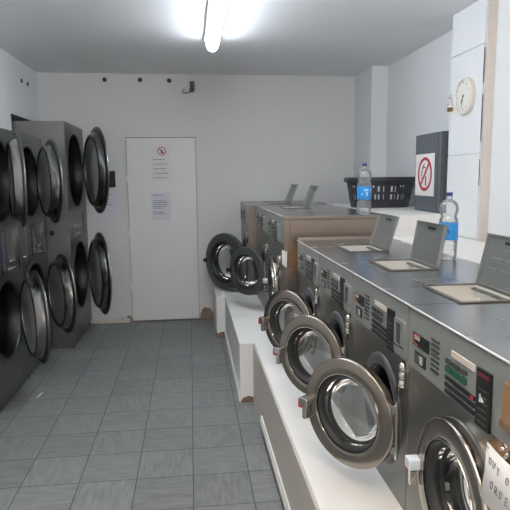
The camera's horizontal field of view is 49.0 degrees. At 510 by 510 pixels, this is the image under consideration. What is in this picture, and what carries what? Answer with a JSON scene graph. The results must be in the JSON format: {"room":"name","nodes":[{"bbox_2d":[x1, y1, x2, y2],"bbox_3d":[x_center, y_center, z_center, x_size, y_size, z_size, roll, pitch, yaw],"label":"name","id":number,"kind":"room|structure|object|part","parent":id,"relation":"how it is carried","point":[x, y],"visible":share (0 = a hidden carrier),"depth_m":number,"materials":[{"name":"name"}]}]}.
{"room":"laundry","nodes":[
{"label":"laundry","id":0,"kind":"room"},
{"bbox_2d":[0,48,38,130],"bbox_3d":[-1.823,0.041,1.641,0.100,2.738,9.018,-1,8,-6],"label":"wall","id":1,"kind":"structure","parent":0,"point":[19,101],"depth_m":5.19,"materials":[{"name":"white paint"}]},
{"bbox_2d":[0,319,283,509],"bbox_3d":[-0.165,1.404,2.021,5.100,0.100,9.418,-1,8,-6],"label":"floor","id":2,"kind":"structure","parent":0,"point":[134,415],"depth_m":3.62,"materials":[{"name":"tile"}]},
{"bbox_2d":[0,128,50,412],"bbox_3d":[-2.059,0.087,4.060,1.202,1.990,0.766,-1,8,-6],"label":"dryer","id":3,"kind":"object","parent":2,"relation":"on","point":[18,339],"visible":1,"depth_m":4.14,"materials":[{"name":"metal"}]},
{"bbox_3d":[-1.797,-0.017,3.995,0.006,0.318,0.120,-1,8,-6],"label":"display frame","id":4,"kind":"part","parent":3,"relation":"part of","materials":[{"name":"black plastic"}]},
{"bbox_3d":[-1.812,-0.029,4.083,0.008,0.358,0.590,-1,8,-6],"label":"control panel","id":5,"kind":"part","parent":3,"relation":"part of","materials":[{"name":"metal"}]},
{"bbox_3d":[-1.744,-0.532,3.998,0.003,0.501,0.501,-5,9,-27],"label":"door glass","id":6,"kind":"part","parent":3,"relation":"part of","materials":[{"name":"black"}]},
{"bbox_3d":[-1.691,-0.536,4.025,0.024,0.670,0.670,-5,9,-27],"label":"door","id":7,"kind":"part","parent":3,"relation":"part of","materials":[{"name":"silver metal"}]},
{"bbox_3d":[-1.618,0.461,4.168,0.025,0.702,0.702,-6,9,-32],"label":"door","id":8,"kind":"part","parent":3,"relation":"part of","materials":[{"name":"silver metal"}]},
{"bbox_2d":[14,132,76,377],"bbox_3d":[-2.128,-0.018,4.821,1.241,1.990,0.783,-1,8,-6],"label":"dryer","id":9,"kind":"object","parent":2,"relation":"on","point":[33,235],"visible":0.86,"depth_m":4.80,"materials":[{"name":"metal"}]},
{"bbox_3d":[-1.886,-0.127,4.762,0.006,0.281,0.120,-1,8,-6],"label":"display frame","id":10,"kind":"part","parent":9,"relation":"part of","materials":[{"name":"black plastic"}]},
{"bbox_3d":[-1.902,-0.139,4.850,0.008,0.321,0.590,-1,8,-6],"label":"control panel","id":11,"kind":"part","parent":9,"relation":"part of","materials":[{"name":"metal"}]},
{"bbox_3d":[-1.720,-0.622,4.744,0.025,0.708,0.708,-5,9,-31],"label":"door","id":12,"kind":"part","parent":9,"relation":"part of","materials":[{"name":"silver metal"}]},
{"bbox_3d":[-1.671,0.338,4.892,0.025,0.698,0.698,-6,9,-34],"label":"door","id":13,"kind":"part","parent":9,"relation":"part of","materials":[{"name":"grey metal"}]},
{"bbox_2d":[11,121,111,348],"bbox_3d":[-2.072,-0.214,5.662,1.332,2.148,0.907,-1,8,-6],"label":"dryer","id":14,"kind":"object","parent":2,"relation":"on","point":[68,237],"visible":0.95,"depth_m":5.44,"materials":[{"name":"metal"}]},
{"bbox_3d":[-1.789,-0.317,5.687,0.008,0.269,0.600,-1,8,-6],"label":"control panel","id":15,"kind":"part","parent":14,"relation":"part of","materials":[{"name":"metal"}]},
{"bbox_3d":[-1.584,-0.849,5.623,0.031,0.864,0.864,-5,9,-28],"label":"door","id":16,"kind":"part","parent":14,"relation":"part of","materials":[{"name":"silver metal"}]},
{"bbox_3d":[-1.584,0.190,5.766,0.030,0.852,0.852,-5,9,-27],"label":"door","id":17,"kind":"part","parent":14,"relation":"part of","materials":[{"name":"grey metal"}]},
{"bbox_2d":[11,73,354,323],"bbox_3d":[-0.705,-0.619,6.339,5.100,2.738,0.150,-1,8,-6],"label":"wall","id":18,"kind":"structure","parent":0,"point":[258,136],"depth_m":6.23,"materials":[{"name":"white paint"}]},
{"bbox_2d":[100,192,119,219],"bbox_3d":[-1.605,-0.541,6.166,0.210,0.300,0.002,-1,8,-6],"label":"notice","id":19,"kind":"object","parent":18,"relation":"attached to","point":[111,211],"visible":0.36,"depth_m":6.17,"materials":[{"name":"paper"}]},
{"bbox_2d":[93,318,129,323],"bbox_3d":[-1.622,0.748,6.336,0.408,0.050,0.012,-1,8,-6],"label":"baseboard","id":20,"kind":"structure","parent":18,"relation":"attached to","point":[119,320],"depth_m":6.33,"materials":[{"name":"beige paint"}]},
{"bbox_2d":[109,171,115,186],"bbox_3d":[-1.569,-0.831,6.117,0.080,0.176,0.031,-1,8,-6],"label":"wall box","id":21,"kind":"object","parent":18,"relation":"attached to","point":[112,183],"visible":0.72,"depth_m":6.10,"materials":[{"name":"black plastic"}]},
{"bbox_2d":[123,135,200,321],"bbox_3d":[-1.030,-0.276,6.261,0.799,2.086,0.020,-1,8,-6],"label":"door","id":22,"kind":"structure","parent":18,"relation":"in","point":[164,278],"depth_m":6.27,"materials":[{"name":"white paint"}]},
{"bbox_2d":[151,146,170,178],"bbox_3d":[-1.034,-1.015,6.155,0.210,0.360,0.003,-1,8,-6],"label":"notice","id":23,"kind":"object","parent":22,"relation":"attached to","point":[160,155],"visible":1,"depth_m":6.16,"materials":[{"name":"white paper"}]},
{"bbox_2d":[151,193,170,219],"bbox_3d":[-1.045,-0.539,6.219,0.210,0.300,0.002,-1,8,-6],"label":"notice","id":24,"kind":"object","parent":22,"relation":"attached to","point":[160,202],"visible":1,"depth_m":6.22,"materials":[{"name":"paper"}]},
{"bbox_2d":[182,81,194,93],"bbox_3d":[-0.723,-1.816,6.060,0.137,0.126,0.078,-1,8,-6],"label":"wall spotlight","id":25,"kind":"object","parent":18,"relation":"attached to","point":[192,89],"visible":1,"depth_m":6.04,"materials":[{"name":"black plastic"}]},
{"bbox_2d":[213,282,241,336],"bbox_3d":[0.381,0.559,6.160,1.643,0.432,0.764,-1,8,-6],"label":"plinth","id":26,"kind":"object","parent":18,"relation":"attached to","point":[219,294],"depth_m":5.72,"materials":[{"name":"white paint"}]},
{"bbox_2d":[203,184,326,294],"bbox_3d":[0.067,-0.179,5.992,1.246,1.145,0.803,-1,8,-6],"label":"washing machine","id":27,"kind":"object","parent":26,"relation":"on","point":[221,241],"visible":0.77,"depth_m":5.87,"materials":[{"name":"metal"}]},
{"bbox_3d":[-0.263,0.065,5.941,0.372,0.372,0.103,7,11,44],"label":"door glass","id":28,"kind":"part","parent":27,"relation":"part of","materials":[{"name":"white"}]},
{"bbox_3d":[-0.309,0.071,5.895,0.610,0.610,0.046,7,11,44],"label":"door","id":29,"kind":"part","parent":27,"relation":"part of","materials":[{"name":"grey metal"}]},
{"bbox_3d":[-0.113,-0.451,5.935,0.011,0.192,0.788,-1,8,-6],"label":"control panel","id":30,"kind":"part","parent":27,"relation":"part of","materials":[{"name":"grey metal"}]},
{"bbox_3d":[0.326,-0.039,5.635,0.780,0.898,0.004,-1,8,-6],"label":"panel","id":31,"kind":"part","parent":27,"relation":"part of","materials":[{"name":"metal"}]},
{"bbox_3d":[0.281,-0.558,5.967,0.808,0.009,0.799,-1,8,-6],"label":"plate","id":32,"kind":"part","parent":27,"relation":"part of","materials":[{"name":"metal"}]},
{"bbox_3d":[0.384,-0.654,5.915,0.017,0.198,0.304,22,5,-9],"label":"hopper lid","id":33,"kind":"part","parent":27,"relation":"part of","materials":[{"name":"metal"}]},
{"bbox_2d":[0,0,477,75],"bbox_3d":[-0.193,-1.407,1.633,5.100,0.100,9.418,-1,8,-6],"label":"ceiling","id":34,"kind":"structure","parent":0,"point":[259,37],"depth_m":4.41,"materials":[{"name":"white paint"}]},
{"bbox_2d":[204,0,228,51],"bbox_3d":[-0.205,-1.526,3.299,0.124,0.120,2.470,-1,8,-6],"label":"tube light","id":35,"kind":"object","parent":34,"relation":"attached to","point":[216,9],"visible":1,"depth_m":3.73,"materials":[{"name":"white"}]},
{"bbox_2d":[386,0,509,236],"bbox_3d":[1.828,-0.053,2.054,0.210,2.738,9.018,-1,8,-6],"label":"wall","id":36,"kind":"structure","parent":0,"point":[419,83],"depth_m":4.65,"materials":[{"name":"white paint"}]},
{"bbox_2d":[224,294,269,401],"bbox_3d":[0.560,0.719,4.950,1.567,0.442,1.700,-1,8,-6],"label":"plinth","id":37,"kind":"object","parent":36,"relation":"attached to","point":[242,312],"depth_m":4.43,"materials":[{"name":"white paint"}]},
{"bbox_3d":[-0.211,0.913,4.891,0.012,0.090,1.690,-1,8,-6],"label":"skirting","id":38,"kind":"part","parent":37,"relation":"part of","materials":[{"name":"white paint"}]},
{"bbox_2d":[226,185,351,307],"bbox_3d":[0.259,-0.082,5.140,1.062,1.100,0.789,-1,8,-6],"label":"washing machine","id":39,"kind":"object","parent":37,"relation":"on","point":[259,258],"visible":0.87,"depth_m":5.00,"materials":[{"name":"metal"}]},
{"bbox_3d":[-0.071,0.143,4.961,0.436,0.436,0.033,7,11,44],"label":"door","id":40,"kind":"part","parent":39,"relation":"part of","materials":[{"name":"grey metal"}]},
{"bbox_3d":[-0.038,0.139,4.995,0.266,0.266,0.074,7,11,44],"label":"door glass","id":41,"kind":"part","parent":39,"relation":"part of","materials":[{"name":"white"}]},
{"bbox_3d":[0.062,-0.330,5.083,0.011,0.192,0.778,-1,8,-6],"label":"control panel","id":42,"kind":"part","parent":39,"relation":"part of","materials":[{"name":"grey metal"}]},
{"bbox_3d":[0.069,0.160,4.830,0.064,0.218,0.015,7,11,44],"label":"hinge arm","id":43,"kind":"part","parent":39,"relation":"part of","materials":[{"name":"silver metal"}]},
{"bbox_3d":[0.349,-0.426,4.992,0.232,0.005,0.316,-1,8,-6],"label":"hopper frame","id":44,"kind":"part","parent":39,"relation":"part of","materials":[{"name":"beige plastic"}]},
{"bbox_3d":[0.418,-0.436,5.110,0.733,0.009,0.789,-1,8,-6],"label":"plate","id":45,"kind":"part","parent":39,"relation":"part of","materials":[{"name":"metal"}]},
{"bbox_3d":[0.495,-0.524,4.995,0.017,0.198,0.304,21,5,-9],"label":"hopper lid","id":46,"kind":"part","parent":39,"relation":"part of","materials":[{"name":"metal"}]},
{"bbox_2d":[263,209,378,331],"bbox_3d":[0.484,0.117,4.376,0.797,0.909,0.809,-1,8,-6],"label":"washing machine","id":47,"kind":"object","parent":37,"relation":"on","point":[284,227],"visible":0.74,"depth_m":3.96,"materials":[{"name":"metal"}]},
{"bbox_3d":[0.137,0.230,4.361,0.033,0.430,0.430,-1,8,-6],"label":"door","id":48,"kind":"part","parent":47,"relation":"part of","materials":[{"name":"metal"}]},
{"bbox_3d":[0.153,-0.223,4.301,0.011,0.192,0.778,-1,8,-6],"label":"control panel","id":49,"kind":"part","parent":47,"relation":"part of","materials":[{"name":"grey metal"}]},
{"bbox_3d":[0.163,0.256,4.174,0.015,0.215,0.063,-1,8,-6],"label":"hinge arm","id":50,"kind":"part","parent":47,"relation":"part of","materials":[{"name":"silver metal"}]},
{"bbox_2d":[282,245,297,274],"bbox_3d":[0.252,0.037,3.927,0.128,0.218,0.003,-1,8,-6],"label":"tag","id":51,"kind":"object","parent":47,"relation":"attached to","point":[290,258],"visible":0.84,"depth_m":3.92,"materials":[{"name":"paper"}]},
{"bbox_3d":[0.510,-0.329,4.328,0.733,0.009,0.789,-1,8,-6],"label":"plate","id":52,"kind":"part","parent":47,"relation":"part of","materials":[{"name":"metal"}]},
{"bbox_3d":[0.563,0.184,3.995,0.722,0.879,0.012,-1,8,-6],"label":"panel","id":53,"kind":"part","parent":47,"relation":"part of","materials":[{"name":"metal"}]},
{"bbox_2d":[357,163,371,213],"bbox_3d":[0.783,-0.474,4.004,0.102,0.360,0.102,-2,8,-12],"label":"water bottle","id":54,"kind":"object","parent":47,"relation":"on","point":[363,192],"visible":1,"depth_m":3.99,"materials":[{"name":"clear plastic"}]},
{"bbox_2d":[253,342,402,509],"bbox_3d":[0.981,1.093,2.179,1.572,0.450,3.948,-1,8,-6],"label":"plinth","id":55,"kind":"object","parent":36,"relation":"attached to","point":[307,476],"depth_m":2.53,"materials":[{"name":"paint"}]},
{"bbox_3d":[0.237,1.276,1.864,0.014,0.048,3.450,-1,8,-6],"label":"moulding","id":56,"kind":"part","parent":55,"relation":"part of","materials":[{"name":"white paint"}]},
{"bbox_2d":[258,213,412,370],"bbox_3d":[0.509,0.212,3.505,0.968,0.943,0.660,-1,8,-6],"label":"washing machine","id":57,"kind":"object","parent":55,"relation":"on","point":[307,302],"visible":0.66,"depth_m":3.43,"materials":[{"name":"metal"}]},
{"bbox_3d":[0.052,0.454,3.547,0.022,0.056,0.020,-7,10,-41],"label":"latch lever","id":58,"kind":"part","parent":57,"relation":"part of","materials":[{"name":"silver metal"}]},
{"bbox_3d":[0.054,0.411,3.543,0.044,0.036,0.040,-7,10,-41],"label":"door handle","id":59,"kind":"part","parent":57,"relation":"part of","materials":[{"name":"silver metal"}]},
{"bbox_3d":[0.237,0.416,3.446,0.071,0.256,0.256,-7,10,-41],"label":"door glass","id":60,"kind":"part","parent":57,"relation":"part of","materials":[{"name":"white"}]},
{"bbox_3d":[0.203,0.420,3.416,0.032,0.420,0.420,-7,10,-41],"label":"door","id":61,"kind":"part","parent":57,"relation":"part of","materials":[{"name":"metal"}]},
{"bbox_3d":[0.330,0.046,3.464,0.011,0.192,0.638,-1,8,-6],"label":"control panel","id":62,"kind":"part","parent":57,"relation":"part of","materials":[{"name":"grey metal"}]},
{"bbox_3d":[0.329,0.438,3.281,0.015,0.210,0.062,-7,10,-41],"label":"hinge arm","id":63,"kind":"part","parent":57,"relation":"part of","materials":[{"name":"silver metal"}]},
{"bbox_3d":[0.354,0.249,3.224,0.024,0.127,0.044,-1,8,-6],"label":"hinge plate","id":64,"kind":"part","parent":57,"relation":"part of","materials":[{"name":"metal"}]},
{"bbox_3d":[0.655,-0.059,3.488,0.668,0.009,0.649,-1,8,-6],"label":"plate","id":65,"kind":"part","parent":57,"relation":"part of","materials":[{"name":"metal"}]},
{"bbox_3d":[0.625,-0.041,3.309,0.232,0.005,0.316,-1,8,-6],"label":"hopper frame","id":66,"kind":"part","parent":57,"relation":"part of","materials":[{"name":"beige plastic"}]},
{"bbox_3d":[0.762,-0.142,3.311,0.017,0.198,0.304,16,6,-8],"label":"hopper lid","id":67,"kind":"part","parent":57,"relation":"part of","materials":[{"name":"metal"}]},
{"bbox_2d":[273,220,479,429],"bbox_3d":[0.581,0.297,2.863,0.973,0.947,0.658,-1,8,-6],"label":"washing machine","id":68,"kind":"object","parent":55,"relation":"on","point":[334,327],"visible":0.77,"depth_m":2.77,"materials":[{"name":"metal"}]},
{"bbox_3d":[0.124,0.534,2.888,0.022,0.056,0.020,-8,11,-43],"label":"latch lever","id":69,"kind":"part","parent":68,"relation":"part of","materials":[{"name":"silver metal"}]},
{"bbox_3d":[0.125,0.491,2.884,0.044,0.036,0.040,-8,11,-43],"label":"door handle","id":70,"kind":"part","parent":68,"relation":"part of","materials":[{"name":"silver metal"}]},
{"bbox_3d":[0.276,0.499,2.767,0.031,0.410,0.410,-8,11,-43],"label":"door","id":71,"kind":"part","parent":68,"relation":"part of","materials":[{"name":"metal"}]},
{"bbox_3d":[0.308,0.495,2.797,0.069,0.250,0.250,-8,11,-43],"label":"door glass","id":72,"kind":"part","parent":68,"relation":"part of","materials":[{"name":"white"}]},
{"bbox_3d":[0.373,0.100,3.039,0.004,0.040,0.120,-1,8,-6],"label":"maker plate","id":73,"kind":"part","parent":68,"relation":"part of","materials":[{"name":"black plastic"}]},
{"bbox_3d":[0.405,0.134,2.824,0.011,0.192,0.638,-1,8,-6],"label":"control panel","id":74,"kind":"part","parent":68,"relation":"part of","materials":[{"name":"grey metal"}]},
{"bbox_3d":[0.404,0.516,2.639,0.015,0.205,0.061,-8,11,-43],"label":"hinge arm","id":75,"kind":"part","parent":68,"relation":"part of","materials":[{"name":"silver metal"}]},
{"bbox_3d":[0.429,0.332,2.583,0.024,0.127,0.044,-1,8,-6],"label":"hinge plate","id":76,"kind":"part","parent":68,"relation":"part of","materials":[{"name":"metal"}]},
{"bbox_3d":[0.729,0.029,2.848,0.668,0.009,0.649,-1,8,-6],"label":"plate","id":77,"kind":"part","parent":68,"relation":"part of","materials":[{"name":"metal"}]},
{"bbox_3d":[0.700,0.046,2.669,0.232,0.005,0.316,-1,8,-6],"label":"hopper frame","id":78,"kind":"part","parent":68,"relation":"part of","materials":[{"name":"beige plastic"}]},
{"bbox_3d":[0.825,-0.057,2.670,0.017,0.198,0.304,9,7,-8],"label":"hopper lid","id":79,"kind":"part","parent":68,"relation":"part of","materials":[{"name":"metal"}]},
{"bbox_2d":[439,192,458,259],"bbox_3d":[0.980,-0.148,2.833,0.095,0.338,0.095,-1,8,-1],"label":"water bottle","id":80,"kind":"object","parent":68,"relation":"on","point":[452,231],"visible":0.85,"depth_m":2.83,"materials":[{"name":"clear plastic"}]},
{"bbox_2d":[298,233,509,509],"bbox_3d":[0.659,0.386,2.219,0.966,0.946,0.668,-1,8,-6],"label":"washing machine","id":81,"kind":"object","parent":55,"relation":"on","point":[378,370],"visible":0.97,"depth_m":2.12,"materials":[{"name":"metal"}]},
{"bbox_3d":[0.204,0.631,2.253,0.022,0.056,0.020,-7,10,-41],"label":"latch lever","id":82,"kind":"part","parent":81,"relation":"part of","materials":[{"name":"silver metal"}]},
{"bbox_3d":[0.206,0.588,2.249,0.044,0.036,0.040,-7,10,-41],"label":"door handle","id":83,"kind":"part","parent":81,"relation":"part of","materials":[{"name":"silver metal"}]},
{"bbox_3d":[0.355,0.598,2.121,0.032,0.422,0.422,-7,10,-41],"label":"door","id":84,"kind":"part","parent":81,"relation":"part of","materials":[{"name":"metal"}]},
{"bbox_3d":[0.390,0.593,2.151,0.071,0.257,0.257,-7,10,-41],"label":"door glass","id":85,"kind":"part","parent":81,"relation":"part of","materials":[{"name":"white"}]},
{"bbox_3d":[0.448,0.244,2.409,0.004,0.040,0.080,-1,8,-6],"label":"size plate","id":86,"kind":"part","parent":81,"relation":"part of","materials":[{"name":"black plastic"}]},
{"bbox_3d":[0.448,0.188,2.399,0.004,0.040,0.120,-1,8,-6],"label":"maker plate","id":87,"kind":"part","parent":81,"relation":"part of","materials":[{"name":"black plastic"}]},
{"bbox_3d":[0.479,0.221,2.185,0.011,0.192,0.638,-1,8,-6],"label":"control panel","id":88,"kind":"part","parent":81,"relation":"part of","materials":[{"name":"grey metal"}]},
{"bbox_3d":[0.481,0.615,1.984,0.015,0.211,0.062,-7,10,-41],"label":"hinge arm","id":89,"kind":"part","parent":81,"relation":"part of","materials":[{"name":"silver metal"}]},
{"bbox_3d":[0.505,0.426,1.926,0.024,0.127,0.044,-1,8,-6],"label":"hinge plate","id":90,"kind":"part","parent":81,"relation":"part of","materials":[{"name":"metal"}]},
{"bbox_3d":[0.804,0.117,2.205,0.668,0.009,0.656,-1,8,-6],"label":"plate","id":91,"kind":"part","parent":81,"relation":"part of","materials":[{"name":"metal"}]},
{"bbox_3d":[0.775,0.135,2.019,0.232,0.005,0.316,-1,8,-6],"label":"hopper frame","id":92,"kind":"part","parent":81,"relation":"part of","materials":[{"name":"beige plastic"}]},
{"bbox_3d":[0.904,0.033,2.021,0.017,0.198,0.304,11,6,-8],"label":"hopper lid","id":93,"kind":"part","parent":81,"relation":"part of","materials":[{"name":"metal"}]},
{"bbox_2d":[404,302,509,509],"bbox_3d":[0.850,0.568,1.615,0.732,0.747,0.649,-1,8,-6],"label":"washing machine","id":94,"kind":"object","parent":55,"relation":"on","point":[459,354],"visible":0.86,"depth_m":1.61,"materials":[{"name":"metal"}]},
{"bbox_3d":[0.490,0.687,1.740,0.022,0.056,0.020,-1,8,-6],"label":"latch lever","id":95,"kind":"part","parent":94,"relation":"part of","materials":[{"name":"silver metal"}]},
{"bbox_3d":[0.492,0.644,1.734,0.044,0.036,0.040,-1,8,-6],"label":"door handle","id":96,"kind":"part","parent":94,"relation":"part of","materials":[{"name":"plastic"}]},
{"bbox_3d":[0.523,0.332,1.769,0.004,0.040,0.080,-1,8,-6],"label":"size plate","id":97,"kind":"part","parent":94,"relation":"part of","materials":[{"name":"black plastic"}]},
{"bbox_3d":[0.522,0.275,1.759,0.004,0.040,0.120,-1,8,-6],"label":"maker plate","id":98,"kind":"part","parent":94,"relation":"part of","materials":[{"name":"black plastic"}]},
{"bbox_3d":[0.542,0.663,1.546,0.032,0.418,0.418,-1,8,-6],"label":"door","id":99,"kind":"part","parent":94,"relation":"part of","materials":[{"name":"metal"}]},
{"bbox_3d":[0.587,0.662,1.551,0.071,0.255,0.255,-1,8,-6],"label":"door glass","id":100,"kind":"part","parent":94,"relation":"part of","materials":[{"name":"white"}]},
{"bbox_3d":[0.554,0.309,1.545,0.011,0.192,0.638,-1,8,-6],"label":"control panel","id":101,"kind":"part","parent":94,"relation":"part of","materials":[{"name":"grey metal"}]},
{"bbox_3d":[0.878,0.204,1.568,0.668,0.009,0.649,-1,8,-6],"label":"plate","id":102,"kind":"part","parent":94,"relation":"part of","materials":[{"name":"metal"}]},
{"bbox_2d":[480,435,509,509],"bbox_3d":[0.573,0.510,1.254,0.047,0.185,0.235,-1,8,-5],"label":"paper note","id":103,"kind":"object","parent":94,"relation":"attached to","point":[495,490],"visible":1,"depth_m":1.29,"materials":[{"name":"white paper"}]},
{"bbox_2d":[499,382,509,434],"bbox_3d":[0.576,0.349,1.250,0.010,0.110,0.088,-1,8,-6],"label":"cardboard patch","id":104,"kind":"object","parent":94,"relation":"attached to","point":[504,422],"visible":1,"depth_m":1.27,"materials":[{"name":"brown cardboard"}]},
{"bbox_3d":[0.578,0.501,1.304,0.024,0.127,0.044,-1,8,-6],"label":"hinge plate","id":105,"kind":"part","parent":94,"relation":"part of","materials":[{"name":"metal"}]},
{"bbox_2d":[354,66,387,199],"bbox_3d":[1.261,-0.618,6.191,0.178,2.738,0.593,-1,8,-6],"label":"pillar","id":106,"kind":"structure","parent":36,"relation":"attached to","point":[371,85],"depth_m":5.84,"materials":[{"name":"white paint"}]},
{"bbox_2d":[331,203,450,235],"bbox_3d":[1.157,0.025,5.007,0.678,0.890,1.873,-1,8,-6],"label":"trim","id":107,"kind":"structure","parent":36,"relation":"attached to","point":[406,226],"depth_m":4.04,"materials":[{"name":"white paint"}]},
{"bbox_2d":[344,177,414,207],"bbox_3d":[1.141,-0.576,5.114,0.648,0.270,0.468,-1,8,-6],"label":"laundry basket","id":108,"kind":"object","parent":107,"relation":"on","point":[387,182],"visible":0.88,"depth_m":4.94,"materials":[{"name":"black plastic"}]},
{"bbox_2d":[414,131,448,212],"bbox_3d":[1.445,-0.645,4.373,0.208,0.602,0.470,-1,8,-6],"label":"upper cabinet","id":109,"kind":"object","parent":36,"relation":"attached to","point":[436,142],"visible":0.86,"depth_m":4.20,"materials":[{"name":"grey paint"}]},
{"bbox_2d":[415,153,434,195],"bbox_3d":[1.333,-0.630,4.401,0.007,0.326,0.352,-1,8,-6],"label":"no smoking sign","id":110,"kind":"object","parent":109,"relation":"attached to","point":[425,163],"visible":1,"depth_m":4.39,"materials":[{"name":"white paper"}]},
{"bbox_3d":[1.346,-0.647,4.390,0.014,0.596,0.415,-1,8,-6],"label":"door","id":111,"kind":"part","parent":109,"relation":"part of","materials":[{"name":"grey paint"}]},
{"bbox_2d":[393,236,484,263],"bbox_3d":[1.407,0.492,2.143,0.486,0.742,3.943,-1,8,-6],"label":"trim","id":112,"kind":"structure","parent":36,"relation":"attached to","point":[467,249],"depth_m":3.33,"materials":[{"name":"white paint"}]},
{"bbox_2d":[447,95,452,111],"bbox_3d":[1.393,-1.083,3.987,0.024,0.117,0.052,-1,8,-6],"label":"padlock","id":113,"kind":"object","parent":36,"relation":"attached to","point":[449,109],"visible":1,"depth_m":3.98,"materials":[{"name":"gold metal"}]},
{"bbox_2d":[454,77,475,114],"bbox_3d":[1.410,-1.071,3.773,0.037,0.250,0.250,-1,8,-6],"label":"wall clock","id":114,"kind":"object","parent":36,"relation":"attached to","point":[465,90],"visible":1,"depth_m":3.75,"materials":[{"name":"white plastic"}]},
{"bbox_2d":[446,0,498,241],"bbox_3d":[1.534,-0.306,3.907,0.204,2.738,0.471,-1,8,-6],"label":"pillar","id":115,"kind":"structure","parent":36,"relation":"attached to","point":[474,33],"depth_m":3.69,"materials":[{"name":"white paint"}]}
]}

